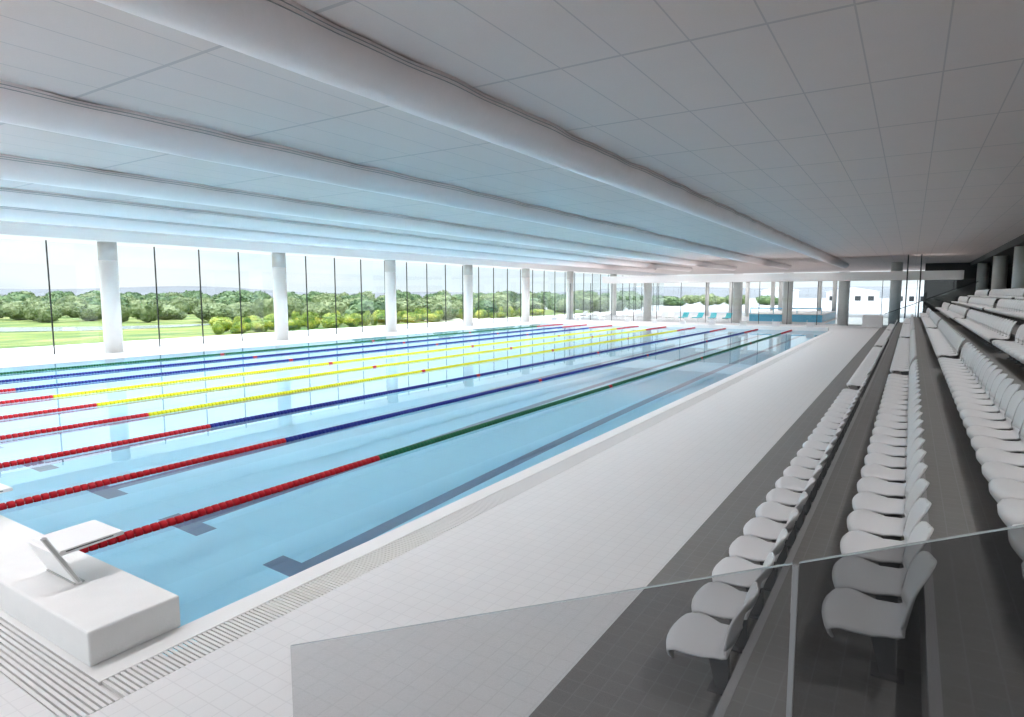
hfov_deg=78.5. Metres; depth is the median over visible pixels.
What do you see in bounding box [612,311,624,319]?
sun lounger
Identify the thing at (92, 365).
lane rope
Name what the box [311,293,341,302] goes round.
tree
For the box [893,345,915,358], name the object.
seat
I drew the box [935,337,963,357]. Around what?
seat
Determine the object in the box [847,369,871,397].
seat
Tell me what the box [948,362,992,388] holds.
seat
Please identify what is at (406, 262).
window
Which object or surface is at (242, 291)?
tree
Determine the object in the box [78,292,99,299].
tree
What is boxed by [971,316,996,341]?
seat
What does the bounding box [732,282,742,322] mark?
column
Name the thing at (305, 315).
bush
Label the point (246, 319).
bush
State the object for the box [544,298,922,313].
terrace
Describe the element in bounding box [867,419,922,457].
seat
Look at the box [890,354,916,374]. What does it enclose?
seat
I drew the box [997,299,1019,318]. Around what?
seat
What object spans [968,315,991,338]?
seat
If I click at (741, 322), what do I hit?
starting block
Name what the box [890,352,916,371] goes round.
seat
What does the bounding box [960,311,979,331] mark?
seat
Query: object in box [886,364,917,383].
seat
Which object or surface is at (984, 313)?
seat
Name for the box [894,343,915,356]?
seat
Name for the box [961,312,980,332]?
seat
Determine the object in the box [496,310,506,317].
bush
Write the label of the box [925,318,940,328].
seat
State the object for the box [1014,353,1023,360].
seat
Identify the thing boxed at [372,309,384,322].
bush
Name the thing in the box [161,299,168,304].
shrub
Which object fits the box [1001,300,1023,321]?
seat
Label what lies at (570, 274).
column
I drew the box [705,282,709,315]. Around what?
column
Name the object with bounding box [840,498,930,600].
seat
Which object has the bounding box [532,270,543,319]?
window
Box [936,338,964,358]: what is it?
seat
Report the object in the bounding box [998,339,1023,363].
seat
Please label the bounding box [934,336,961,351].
seat
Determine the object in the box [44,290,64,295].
tree
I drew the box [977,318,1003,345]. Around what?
seat
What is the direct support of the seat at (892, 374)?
on the floor at (629, 671)
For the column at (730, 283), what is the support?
on the floor at (720, 315)
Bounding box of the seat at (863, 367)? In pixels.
[858,356,878,377]
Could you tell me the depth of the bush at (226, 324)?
49.37 m
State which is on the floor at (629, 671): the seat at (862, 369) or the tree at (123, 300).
the seat at (862, 369)
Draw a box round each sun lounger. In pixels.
[575,311,587,317]
[588,311,598,318]
[599,311,610,317]
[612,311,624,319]
[625,312,635,318]
[651,312,662,319]
[665,312,674,319]
[678,312,689,320]
[691,313,704,320]
[708,313,716,320]
[722,313,732,320]
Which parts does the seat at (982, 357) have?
backrest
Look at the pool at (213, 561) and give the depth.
13.05 m
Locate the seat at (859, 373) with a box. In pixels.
[854,361,875,383]
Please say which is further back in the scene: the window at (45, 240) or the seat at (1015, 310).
the window at (45, 240)
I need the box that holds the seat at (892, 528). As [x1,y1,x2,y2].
[847,478,929,568]
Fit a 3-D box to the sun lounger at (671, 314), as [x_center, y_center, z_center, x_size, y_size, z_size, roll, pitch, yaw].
[17.018,-4.537,67.498,0.680,0.854,1.933,3,7,26]
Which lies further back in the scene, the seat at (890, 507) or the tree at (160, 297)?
the tree at (160, 297)
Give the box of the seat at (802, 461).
[790,436,837,489]
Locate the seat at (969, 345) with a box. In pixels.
[939,344,971,363]
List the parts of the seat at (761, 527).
backrest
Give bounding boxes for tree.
[0,295,17,302]
[4,292,29,295]
[8,293,34,300]
[11,291,35,296]
[23,296,46,300]
[40,293,65,304]
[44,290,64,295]
[53,294,86,305]
[61,291,74,295]
[70,295,99,302]
[77,290,99,295]
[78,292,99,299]
[100,296,128,303]
[100,296,138,302]
[120,292,146,300]
[143,292,155,296]
[146,294,170,300]
[163,295,180,299]
[164,292,182,297]
[186,290,202,295]
[195,293,212,299]
[212,290,236,297]
[213,294,255,304]
[236,289,252,293]
[238,295,263,299]
[252,290,270,298]
[292,294,314,302]
[308,290,322,294]
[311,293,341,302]
[340,297,365,306]
[345,294,365,298]
[358,291,375,300]
[376,294,402,300]
[396,289,408,295]
[408,293,421,299]
[429,294,457,300]
[452,294,473,299]
[480,294,506,303]
[494,291,510,300]
[503,289,519,302]
[514,297,546,307]
[530,292,537,297]
[536,291,550,300]
[545,293,560,308]
[551,296,579,311]
[573,293,594,309]
[579,295,618,311]
[586,290,597,295]
[608,294,627,309]
[616,291,637,296]
[625,293,643,308]
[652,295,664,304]
[659,296,685,305]
[681,295,698,303]
[699,293,717,304]
[715,296,726,304]
[756,295,777,304]
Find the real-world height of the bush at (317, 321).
1.012 m
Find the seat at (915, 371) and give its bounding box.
[884,370,918,391]
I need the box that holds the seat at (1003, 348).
[1001,345,1023,366]
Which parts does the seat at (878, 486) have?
backrest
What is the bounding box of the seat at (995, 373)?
[952,369,1001,399]
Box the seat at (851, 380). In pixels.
[848,367,872,392]
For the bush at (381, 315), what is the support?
on the meadow
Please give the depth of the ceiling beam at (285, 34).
8.40 m
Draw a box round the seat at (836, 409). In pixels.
[828,391,860,427]
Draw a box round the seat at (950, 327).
[930,327,951,339]
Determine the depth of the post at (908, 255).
50.75 m
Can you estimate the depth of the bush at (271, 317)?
51.80 m
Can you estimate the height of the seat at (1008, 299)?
0.795 m
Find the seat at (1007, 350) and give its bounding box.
[1005,348,1023,369]
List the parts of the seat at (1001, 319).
backrest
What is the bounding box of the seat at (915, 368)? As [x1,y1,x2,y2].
[885,367,917,387]
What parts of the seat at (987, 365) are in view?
backrest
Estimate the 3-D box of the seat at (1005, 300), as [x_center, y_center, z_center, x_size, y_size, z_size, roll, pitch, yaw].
[19.277,-1.971,24.872,0.602,0.795,0.604,4,7,32]
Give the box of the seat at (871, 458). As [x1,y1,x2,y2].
[864,428,923,482]
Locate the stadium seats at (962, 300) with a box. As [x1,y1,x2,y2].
[882,289,995,339]
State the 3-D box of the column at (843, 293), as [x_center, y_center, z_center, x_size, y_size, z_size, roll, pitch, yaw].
[30.225,-5.481,57.180,0.860,4.800,0.860,4,7,32]
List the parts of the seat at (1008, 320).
backrest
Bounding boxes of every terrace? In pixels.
[0,310,654,357]
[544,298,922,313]
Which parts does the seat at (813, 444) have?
backrest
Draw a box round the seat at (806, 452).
[797,428,841,478]
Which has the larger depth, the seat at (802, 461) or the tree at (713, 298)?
the tree at (713, 298)
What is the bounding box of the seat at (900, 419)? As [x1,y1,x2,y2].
[876,393,920,437]
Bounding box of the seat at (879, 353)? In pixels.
[860,353,880,373]
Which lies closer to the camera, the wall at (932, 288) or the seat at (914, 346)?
the seat at (914, 346)
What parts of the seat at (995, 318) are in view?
backrest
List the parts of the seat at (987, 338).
backrest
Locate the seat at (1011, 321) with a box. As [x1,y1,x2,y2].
[983,320,1013,350]
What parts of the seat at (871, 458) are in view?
backrest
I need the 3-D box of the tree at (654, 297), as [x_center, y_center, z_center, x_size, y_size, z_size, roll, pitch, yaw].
[36.836,-15.029,160.493,5.932,2.763,6.529,5,8,39]
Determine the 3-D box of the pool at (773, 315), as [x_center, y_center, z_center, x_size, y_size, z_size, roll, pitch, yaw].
[31.201,-5.011,69.194,7.000,1.400,13.050,4,7,32]
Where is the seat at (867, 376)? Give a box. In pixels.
[841,375,868,405]
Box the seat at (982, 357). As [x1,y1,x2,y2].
[945,355,985,379]
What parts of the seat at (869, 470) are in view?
backrest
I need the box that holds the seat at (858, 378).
[850,365,873,390]
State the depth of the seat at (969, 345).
14.31 m
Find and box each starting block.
[0,483,12,493]
[27,520,123,584]
[707,318,715,324]
[739,321,746,324]
[772,321,779,325]
[806,322,814,326]
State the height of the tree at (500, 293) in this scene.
3.605 m
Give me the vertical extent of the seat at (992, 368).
0.795 m
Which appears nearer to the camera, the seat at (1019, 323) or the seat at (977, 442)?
the seat at (977, 442)
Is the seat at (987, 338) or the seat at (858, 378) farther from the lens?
the seat at (858, 378)
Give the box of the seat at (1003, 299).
[987,299,1004,315]
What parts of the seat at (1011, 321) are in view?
backrest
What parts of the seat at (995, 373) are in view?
backrest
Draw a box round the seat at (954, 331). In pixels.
[932,331,955,356]
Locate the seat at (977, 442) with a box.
[971,423,1023,452]
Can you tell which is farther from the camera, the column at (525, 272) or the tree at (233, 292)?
the tree at (233, 292)
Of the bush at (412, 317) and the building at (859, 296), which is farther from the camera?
the building at (859, 296)
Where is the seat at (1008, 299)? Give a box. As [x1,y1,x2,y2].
[990,299,1009,316]
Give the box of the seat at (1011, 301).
[993,299,1014,318]
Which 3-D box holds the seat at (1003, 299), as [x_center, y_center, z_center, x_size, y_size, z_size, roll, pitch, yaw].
[19.609,-2.025,25.393,0.602,0.795,0.604,4,7,32]
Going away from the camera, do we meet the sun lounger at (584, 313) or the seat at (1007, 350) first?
the seat at (1007, 350)
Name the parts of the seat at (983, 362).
backrest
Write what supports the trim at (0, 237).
attached to the beam at (7, 229)
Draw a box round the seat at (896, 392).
[883,373,918,395]
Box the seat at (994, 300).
[980,298,996,314]
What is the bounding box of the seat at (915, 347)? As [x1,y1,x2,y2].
[892,347,915,373]
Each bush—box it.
[208,316,232,325]
[212,319,232,330]
[212,324,223,333]
[229,321,251,333]
[233,316,242,322]
[242,315,260,320]
[243,317,251,329]
[251,319,272,331]
[263,314,274,329]
[288,320,297,330]
[291,311,299,318]
[294,318,300,328]
[302,311,319,318]
[303,313,309,326]
[308,314,314,328]
[314,317,320,327]
[320,316,338,327]
[321,313,343,324]
[343,313,361,326]
[361,312,369,325]
[370,314,377,324]
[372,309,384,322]
[375,312,397,323]
[397,311,406,321]
[401,312,418,322]
[415,313,425,320]
[418,308,430,313]
[423,312,439,321]
[434,310,443,320]
[459,309,463,318]
[475,309,486,318]
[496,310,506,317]
[508,308,515,316]
[531,309,544,314]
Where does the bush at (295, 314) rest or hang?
on the meadow
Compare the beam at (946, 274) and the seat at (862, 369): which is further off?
the beam at (946, 274)
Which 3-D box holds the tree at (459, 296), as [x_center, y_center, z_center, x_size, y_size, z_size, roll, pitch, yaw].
[-9.626,-11.703,127.634,6.745,3.112,8.480,2,6,18]
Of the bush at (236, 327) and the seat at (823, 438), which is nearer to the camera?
the seat at (823, 438)
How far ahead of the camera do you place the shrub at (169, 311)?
72.36 m
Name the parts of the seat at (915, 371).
backrest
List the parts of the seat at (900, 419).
backrest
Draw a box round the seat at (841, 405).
[831,388,862,422]
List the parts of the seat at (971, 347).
backrest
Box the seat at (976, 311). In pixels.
[959,311,977,330]
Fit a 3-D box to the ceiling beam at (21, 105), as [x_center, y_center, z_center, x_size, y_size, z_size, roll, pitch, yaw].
[7.587,-6.346,33.543,0.988,0.500,86.000,4,7,32]
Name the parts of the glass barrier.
glass pane, glass pane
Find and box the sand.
[424,318,497,320]
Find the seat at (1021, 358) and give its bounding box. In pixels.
[1019,356,1023,363]
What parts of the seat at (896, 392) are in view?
backrest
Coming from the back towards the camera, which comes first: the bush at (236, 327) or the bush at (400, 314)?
the bush at (400, 314)
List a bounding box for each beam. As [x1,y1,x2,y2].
[0,80,791,269]
[0,154,737,270]
[0,187,691,271]
[0,206,655,272]
[0,222,672,275]
[94,0,848,268]
[602,270,963,283]
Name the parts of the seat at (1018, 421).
backrest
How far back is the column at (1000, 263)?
45.55 m
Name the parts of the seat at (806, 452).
backrest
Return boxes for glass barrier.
[291,524,1023,716]
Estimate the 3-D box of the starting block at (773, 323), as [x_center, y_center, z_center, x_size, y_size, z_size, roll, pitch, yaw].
[20.906,-2.828,49.717,0.566,0.514,0.669,4,7,32]
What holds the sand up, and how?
on the meadow
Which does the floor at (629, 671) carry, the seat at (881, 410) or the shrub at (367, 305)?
the seat at (881, 410)
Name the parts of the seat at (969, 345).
backrest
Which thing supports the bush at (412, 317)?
on the meadow
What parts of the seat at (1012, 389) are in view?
backrest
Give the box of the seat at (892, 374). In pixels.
[888,359,916,391]
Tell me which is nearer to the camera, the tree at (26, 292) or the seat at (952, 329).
the seat at (952, 329)
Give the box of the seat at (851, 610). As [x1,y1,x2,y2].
[822,551,936,684]
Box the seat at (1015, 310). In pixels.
[999,300,1021,320]
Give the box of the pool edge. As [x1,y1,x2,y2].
[0,331,831,685]
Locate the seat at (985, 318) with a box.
[967,314,989,337]
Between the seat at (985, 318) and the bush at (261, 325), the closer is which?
the seat at (985, 318)
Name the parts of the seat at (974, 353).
backrest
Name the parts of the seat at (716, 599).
backrest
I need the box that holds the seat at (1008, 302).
[992,299,1011,317]
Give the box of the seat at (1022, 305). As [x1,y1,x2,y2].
[1004,301,1023,323]
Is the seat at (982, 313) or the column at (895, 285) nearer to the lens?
the seat at (982, 313)
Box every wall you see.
[862,315,882,326]
[922,262,1012,312]
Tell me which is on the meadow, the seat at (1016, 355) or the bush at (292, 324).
the bush at (292, 324)
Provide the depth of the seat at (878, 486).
6.55 m
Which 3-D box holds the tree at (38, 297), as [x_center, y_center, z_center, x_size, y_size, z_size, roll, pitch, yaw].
[-82.245,-9.845,111.504,6.581,2.916,6.803,-1,6,-11]
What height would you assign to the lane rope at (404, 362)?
0.125 m
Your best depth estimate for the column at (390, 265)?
47.47 m
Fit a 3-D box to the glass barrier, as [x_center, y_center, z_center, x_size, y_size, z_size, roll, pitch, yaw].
[0.881,1.128,2.028,4.920,3.057,0.014,4,7,32]
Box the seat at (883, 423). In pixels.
[874,399,920,429]
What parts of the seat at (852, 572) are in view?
backrest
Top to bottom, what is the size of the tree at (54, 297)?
3.208 m
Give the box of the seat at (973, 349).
[941,348,976,369]
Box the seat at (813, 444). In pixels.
[803,421,844,469]
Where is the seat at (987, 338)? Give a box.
[985,321,1016,352]
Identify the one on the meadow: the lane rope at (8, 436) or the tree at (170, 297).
the tree at (170, 297)
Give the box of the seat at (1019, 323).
[1006,307,1023,324]
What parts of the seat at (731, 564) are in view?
backrest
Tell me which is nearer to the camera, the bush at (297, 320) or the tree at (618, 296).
the bush at (297, 320)
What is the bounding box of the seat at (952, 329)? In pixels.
[931,329,953,342]
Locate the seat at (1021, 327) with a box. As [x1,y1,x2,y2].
[992,324,1023,358]
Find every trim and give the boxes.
[0,237,623,275]
[712,323,897,716]
[913,329,943,716]
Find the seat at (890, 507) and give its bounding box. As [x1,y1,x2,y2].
[852,462,927,540]
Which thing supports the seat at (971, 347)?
on the floor at (629, 671)
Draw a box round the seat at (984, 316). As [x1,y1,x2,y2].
[966,314,987,336]
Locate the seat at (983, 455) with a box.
[976,448,1023,467]
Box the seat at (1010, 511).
[997,498,1023,526]
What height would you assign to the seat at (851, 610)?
0.795 m
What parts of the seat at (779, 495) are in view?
backrest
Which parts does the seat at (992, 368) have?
backrest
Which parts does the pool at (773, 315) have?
railing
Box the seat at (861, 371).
[855,359,877,381]
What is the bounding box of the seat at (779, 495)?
[766,465,821,529]
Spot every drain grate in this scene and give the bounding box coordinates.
[0,619,118,716]
[102,331,834,697]
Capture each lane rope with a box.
[0,324,561,374]
[0,324,586,382]
[0,325,611,391]
[0,326,637,403]
[0,326,665,419]
[0,327,694,439]
[0,328,725,467]
[0,329,757,509]
[79,330,791,552]
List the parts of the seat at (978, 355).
backrest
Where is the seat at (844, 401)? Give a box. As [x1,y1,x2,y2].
[834,384,863,417]
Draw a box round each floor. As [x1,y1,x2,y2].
[0,319,879,716]
[101,685,121,699]
[162,324,827,656]
[529,300,1023,716]
[557,311,920,326]
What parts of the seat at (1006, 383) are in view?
backrest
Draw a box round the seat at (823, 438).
[808,415,847,460]
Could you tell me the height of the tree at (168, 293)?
3.555 m
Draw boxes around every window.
[45,240,95,354]
[153,247,193,346]
[198,249,235,343]
[237,252,263,340]
[305,256,319,335]
[334,258,361,333]
[360,259,375,331]
[384,264,403,329]
[406,262,417,328]
[426,263,445,327]
[445,265,459,325]
[462,266,463,324]
[478,267,487,323]
[493,268,493,322]
[507,268,507,321]
[520,269,520,320]
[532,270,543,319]
[574,273,574,316]
[583,275,583,311]
[590,283,590,319]
[600,274,600,309]
[731,282,732,322]
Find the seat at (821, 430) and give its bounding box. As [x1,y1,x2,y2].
[813,409,850,452]
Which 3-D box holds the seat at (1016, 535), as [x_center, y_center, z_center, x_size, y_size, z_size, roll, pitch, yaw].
[3.487,1.141,3.916,0.602,0.795,0.604,4,7,32]
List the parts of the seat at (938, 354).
backrest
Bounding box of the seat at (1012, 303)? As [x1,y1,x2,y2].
[995,299,1016,319]
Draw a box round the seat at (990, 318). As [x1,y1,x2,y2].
[970,315,994,340]
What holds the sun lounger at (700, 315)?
on the floor at (720, 315)
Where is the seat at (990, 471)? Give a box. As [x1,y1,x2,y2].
[981,461,1023,482]
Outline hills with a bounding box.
[0,286,889,298]
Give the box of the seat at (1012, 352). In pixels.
[1009,350,1023,357]
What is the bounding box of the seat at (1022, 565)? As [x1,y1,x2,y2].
[1021,561,1023,578]
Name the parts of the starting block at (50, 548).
support panel, edge plate, plate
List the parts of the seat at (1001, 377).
backrest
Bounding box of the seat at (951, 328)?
[930,328,952,341]
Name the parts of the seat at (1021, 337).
backrest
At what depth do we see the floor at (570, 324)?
5.16 m
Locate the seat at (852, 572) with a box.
[832,521,933,638]
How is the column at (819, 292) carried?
on the floor at (720, 315)
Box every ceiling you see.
[0,0,1023,274]
[970,234,1023,265]
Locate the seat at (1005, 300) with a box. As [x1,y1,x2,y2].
[988,299,1007,316]
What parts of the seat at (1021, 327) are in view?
backrest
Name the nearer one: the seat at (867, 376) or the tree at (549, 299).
the seat at (867, 376)
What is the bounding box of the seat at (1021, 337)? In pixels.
[995,328,1023,360]
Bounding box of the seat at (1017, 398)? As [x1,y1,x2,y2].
[963,390,1023,429]
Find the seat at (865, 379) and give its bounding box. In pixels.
[839,378,867,409]
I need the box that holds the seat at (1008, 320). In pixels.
[981,319,1009,348]
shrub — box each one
[0,299,8,317]
[0,300,27,319]
[18,299,54,320]
[28,303,62,322]
[56,301,83,317]
[69,304,101,320]
[74,299,88,303]
[85,301,100,304]
[121,304,129,321]
[127,299,163,321]
[159,304,187,319]
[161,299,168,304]
[168,297,190,312]
[174,296,198,313]
[192,301,242,321]
[196,297,215,304]
[227,304,247,317]
[239,303,254,316]
[252,298,273,318]
[287,298,294,317]
[290,298,306,316]
[300,302,333,319]
[314,301,348,316]
[322,298,339,302]
[342,298,384,316]
[396,300,433,312]
[415,296,440,304]
[430,300,458,319]
[431,302,461,316]
[444,298,463,309]
[473,297,492,302]
[473,299,498,316]
[496,299,514,315]
[514,300,545,313]
[556,299,575,312]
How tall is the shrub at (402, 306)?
2.297 m
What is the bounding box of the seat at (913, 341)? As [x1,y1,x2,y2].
[894,341,915,353]
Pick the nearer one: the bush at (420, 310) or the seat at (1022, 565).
the seat at (1022, 565)
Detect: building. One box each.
[761,286,798,303]
[825,287,879,304]
[901,283,923,305]
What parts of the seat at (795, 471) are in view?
backrest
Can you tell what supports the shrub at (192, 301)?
on the meadow
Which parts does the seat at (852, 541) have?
backrest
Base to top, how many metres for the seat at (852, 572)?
0.795 m
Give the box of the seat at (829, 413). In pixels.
[824,395,858,432]
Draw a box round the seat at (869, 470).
[861,437,924,498]
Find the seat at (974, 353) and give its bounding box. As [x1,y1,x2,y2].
[942,350,979,372]
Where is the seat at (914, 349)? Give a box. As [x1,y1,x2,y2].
[892,349,916,364]
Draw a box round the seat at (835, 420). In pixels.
[821,400,856,439]
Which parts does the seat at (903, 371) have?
backrest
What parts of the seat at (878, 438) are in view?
backrest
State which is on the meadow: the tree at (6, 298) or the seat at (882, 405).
the tree at (6, 298)
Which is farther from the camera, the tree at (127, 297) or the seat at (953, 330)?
the tree at (127, 297)
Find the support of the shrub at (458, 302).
on the meadow
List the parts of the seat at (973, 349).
backrest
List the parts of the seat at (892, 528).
backrest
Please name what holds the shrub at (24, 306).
on the meadow
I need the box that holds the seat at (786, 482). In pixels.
[775,454,827,514]
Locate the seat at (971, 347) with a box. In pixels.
[940,346,974,366]
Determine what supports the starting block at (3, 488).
on the pool edge
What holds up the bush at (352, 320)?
on the meadow
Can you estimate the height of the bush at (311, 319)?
1.317 m
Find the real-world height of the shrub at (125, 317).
2.124 m
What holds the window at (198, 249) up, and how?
on the floor at (611, 521)
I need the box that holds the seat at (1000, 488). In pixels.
[988,478,1023,502]
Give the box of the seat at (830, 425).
[817,404,853,445]
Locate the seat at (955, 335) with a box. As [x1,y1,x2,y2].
[933,333,958,356]
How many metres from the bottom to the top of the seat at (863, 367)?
0.795 m
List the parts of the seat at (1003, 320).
backrest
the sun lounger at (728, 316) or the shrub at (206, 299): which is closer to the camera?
the sun lounger at (728, 316)
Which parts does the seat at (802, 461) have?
backrest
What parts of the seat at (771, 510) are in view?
backrest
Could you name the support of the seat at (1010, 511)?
on the floor at (629, 671)
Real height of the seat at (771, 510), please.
0.795 m
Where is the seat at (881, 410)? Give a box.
[878,388,920,415]
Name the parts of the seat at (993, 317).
backrest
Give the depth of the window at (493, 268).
61.67 m
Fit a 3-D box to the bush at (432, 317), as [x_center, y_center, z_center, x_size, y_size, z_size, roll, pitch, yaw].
[-8.425,-4.354,66.114,1.916,1.027,1.543,-3,6,-24]
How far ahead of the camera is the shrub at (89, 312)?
69.30 m
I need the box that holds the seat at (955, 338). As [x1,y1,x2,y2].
[934,334,960,357]
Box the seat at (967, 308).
[952,308,968,325]
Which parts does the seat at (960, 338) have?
backrest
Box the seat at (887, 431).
[872,405,921,456]
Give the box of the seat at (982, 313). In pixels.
[963,313,983,334]
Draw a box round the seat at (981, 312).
[962,312,982,333]
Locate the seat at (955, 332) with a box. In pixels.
[932,332,957,357]
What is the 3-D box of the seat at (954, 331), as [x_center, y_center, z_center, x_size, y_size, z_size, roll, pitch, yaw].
[13.267,-0.458,19.266,0.602,0.795,0.604,4,7,32]
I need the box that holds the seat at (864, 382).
[837,381,865,413]
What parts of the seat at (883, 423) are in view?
backrest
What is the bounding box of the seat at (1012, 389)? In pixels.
[959,384,1020,420]
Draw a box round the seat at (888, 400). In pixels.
[881,380,918,422]
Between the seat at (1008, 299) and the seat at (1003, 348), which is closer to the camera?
the seat at (1003, 348)
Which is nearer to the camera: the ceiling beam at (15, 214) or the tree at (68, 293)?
the ceiling beam at (15, 214)
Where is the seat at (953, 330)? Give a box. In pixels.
[931,330,954,343]
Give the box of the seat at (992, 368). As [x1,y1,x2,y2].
[950,365,997,393]
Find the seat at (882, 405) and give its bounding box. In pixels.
[879,384,919,410]
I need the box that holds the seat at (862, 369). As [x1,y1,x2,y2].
[857,357,877,379]
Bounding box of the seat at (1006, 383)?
[957,378,1013,412]
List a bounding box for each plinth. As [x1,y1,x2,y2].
[0,515,180,666]
[540,320,828,330]
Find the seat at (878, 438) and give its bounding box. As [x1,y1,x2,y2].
[870,411,922,468]
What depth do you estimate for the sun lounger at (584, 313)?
73.40 m
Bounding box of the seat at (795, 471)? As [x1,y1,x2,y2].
[783,444,832,501]
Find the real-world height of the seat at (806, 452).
0.795 m
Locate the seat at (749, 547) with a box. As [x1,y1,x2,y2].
[729,508,798,591]
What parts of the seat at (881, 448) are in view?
backrest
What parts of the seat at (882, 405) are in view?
backrest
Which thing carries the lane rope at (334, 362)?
on the pool at (213, 561)
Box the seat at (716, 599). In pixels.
[691,552,774,653]
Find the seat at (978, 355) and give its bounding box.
[943,353,982,375]
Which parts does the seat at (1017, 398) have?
backrest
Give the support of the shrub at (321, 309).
on the meadow
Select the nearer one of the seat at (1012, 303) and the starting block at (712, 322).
the seat at (1012, 303)
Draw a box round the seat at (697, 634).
[666,582,758,695]
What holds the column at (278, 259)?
on the floor at (611, 521)
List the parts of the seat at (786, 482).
backrest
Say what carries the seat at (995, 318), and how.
on the floor at (629, 671)
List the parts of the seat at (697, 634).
backrest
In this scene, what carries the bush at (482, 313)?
on the sand
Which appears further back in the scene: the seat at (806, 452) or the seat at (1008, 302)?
the seat at (1008, 302)
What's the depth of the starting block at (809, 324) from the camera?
48.46 m
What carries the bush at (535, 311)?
on the meadow
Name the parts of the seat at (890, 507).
backrest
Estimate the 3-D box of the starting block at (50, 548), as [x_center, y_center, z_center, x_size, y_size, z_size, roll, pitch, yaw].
[-4.073,1.741,5.797,0.566,0.514,0.669,4,7,32]
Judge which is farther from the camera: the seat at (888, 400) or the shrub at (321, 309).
the shrub at (321, 309)
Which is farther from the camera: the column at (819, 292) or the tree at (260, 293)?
the tree at (260, 293)
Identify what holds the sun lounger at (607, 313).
on the floor at (720, 315)
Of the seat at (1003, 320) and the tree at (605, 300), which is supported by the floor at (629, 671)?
the seat at (1003, 320)
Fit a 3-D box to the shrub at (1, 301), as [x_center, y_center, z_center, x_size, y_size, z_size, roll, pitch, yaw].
[-61.927,-5.912,74.956,3.299,2.508,3.410,4,7,32]
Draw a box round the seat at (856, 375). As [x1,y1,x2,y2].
[852,363,874,387]
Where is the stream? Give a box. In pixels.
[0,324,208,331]
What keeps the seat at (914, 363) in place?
on the floor at (629, 671)
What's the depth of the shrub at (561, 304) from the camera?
91.96 m
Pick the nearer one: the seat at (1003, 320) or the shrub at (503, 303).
the seat at (1003, 320)
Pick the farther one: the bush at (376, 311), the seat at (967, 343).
the bush at (376, 311)
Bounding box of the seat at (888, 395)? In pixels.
[882,376,918,410]
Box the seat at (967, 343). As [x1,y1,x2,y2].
[938,342,969,361]
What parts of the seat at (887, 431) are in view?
backrest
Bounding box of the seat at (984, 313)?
[964,313,985,335]
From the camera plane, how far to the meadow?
48.84 m
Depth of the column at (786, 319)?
59.42 m
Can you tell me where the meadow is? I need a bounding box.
[0,298,680,348]
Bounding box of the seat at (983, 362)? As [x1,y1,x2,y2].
[946,358,988,383]
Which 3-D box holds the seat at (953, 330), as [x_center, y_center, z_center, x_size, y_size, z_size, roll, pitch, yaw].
[13.598,-0.512,19.787,0.602,0.795,0.604,4,7,32]
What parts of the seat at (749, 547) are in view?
backrest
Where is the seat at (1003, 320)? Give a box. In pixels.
[979,319,1006,347]
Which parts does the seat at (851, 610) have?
backrest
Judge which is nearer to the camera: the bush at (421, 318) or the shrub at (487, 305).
the bush at (421, 318)
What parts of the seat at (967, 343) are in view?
backrest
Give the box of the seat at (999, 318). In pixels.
[975,317,1001,344]
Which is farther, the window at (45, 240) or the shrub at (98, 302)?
the shrub at (98, 302)
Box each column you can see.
[97,241,123,352]
[272,253,288,339]
[384,260,396,331]
[463,265,472,325]
[522,269,529,321]
[566,271,573,318]
[609,274,616,314]
[643,275,651,320]
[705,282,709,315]
[728,282,732,312]
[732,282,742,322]
[745,282,749,315]
[770,282,774,310]
[778,282,782,310]
[782,282,792,323]
[817,281,821,310]
[831,281,837,317]
[837,281,849,324]
[888,262,902,321]
[976,263,989,295]
[991,256,1008,289]
[1011,246,1023,296]
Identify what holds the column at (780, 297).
on the floor at (720, 315)
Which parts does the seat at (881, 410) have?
backrest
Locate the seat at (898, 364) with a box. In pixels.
[891,351,916,366]
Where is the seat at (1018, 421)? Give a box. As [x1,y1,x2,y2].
[966,400,1023,440]
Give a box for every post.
[904,255,908,317]
[917,254,922,316]
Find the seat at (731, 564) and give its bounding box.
[712,528,787,619]
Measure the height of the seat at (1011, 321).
0.795 m
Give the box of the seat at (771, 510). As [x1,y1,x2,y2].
[755,477,815,547]
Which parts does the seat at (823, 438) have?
backrest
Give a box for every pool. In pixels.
[0,324,825,627]
[749,308,835,321]
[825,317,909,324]
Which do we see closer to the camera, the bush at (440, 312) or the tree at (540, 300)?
the bush at (440, 312)
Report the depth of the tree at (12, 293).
145.04 m
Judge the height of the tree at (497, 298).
3.022 m
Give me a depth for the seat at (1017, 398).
7.52 m
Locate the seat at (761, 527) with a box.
[743,492,807,567]
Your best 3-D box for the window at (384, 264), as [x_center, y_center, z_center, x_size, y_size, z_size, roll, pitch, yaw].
[-9.233,-4.990,50.029,0.070,5.430,2.542,4,7,32]
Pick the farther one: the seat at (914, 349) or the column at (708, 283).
the column at (708, 283)
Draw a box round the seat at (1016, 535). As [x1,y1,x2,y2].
[1008,524,1023,560]
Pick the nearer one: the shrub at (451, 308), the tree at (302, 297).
the shrub at (451, 308)
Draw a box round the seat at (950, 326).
[929,326,950,338]
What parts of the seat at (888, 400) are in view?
backrest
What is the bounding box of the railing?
[885,281,977,313]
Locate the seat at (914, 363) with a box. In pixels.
[887,362,917,380]
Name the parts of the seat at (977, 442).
backrest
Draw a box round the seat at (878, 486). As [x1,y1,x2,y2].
[857,449,926,517]
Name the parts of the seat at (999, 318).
backrest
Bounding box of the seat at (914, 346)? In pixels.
[893,346,915,371]
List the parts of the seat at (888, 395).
backrest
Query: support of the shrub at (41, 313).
on the meadow
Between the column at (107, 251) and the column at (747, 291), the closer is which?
the column at (107, 251)
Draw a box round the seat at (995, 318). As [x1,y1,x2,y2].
[973,316,998,342]
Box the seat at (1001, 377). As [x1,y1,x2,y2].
[954,373,1007,405]

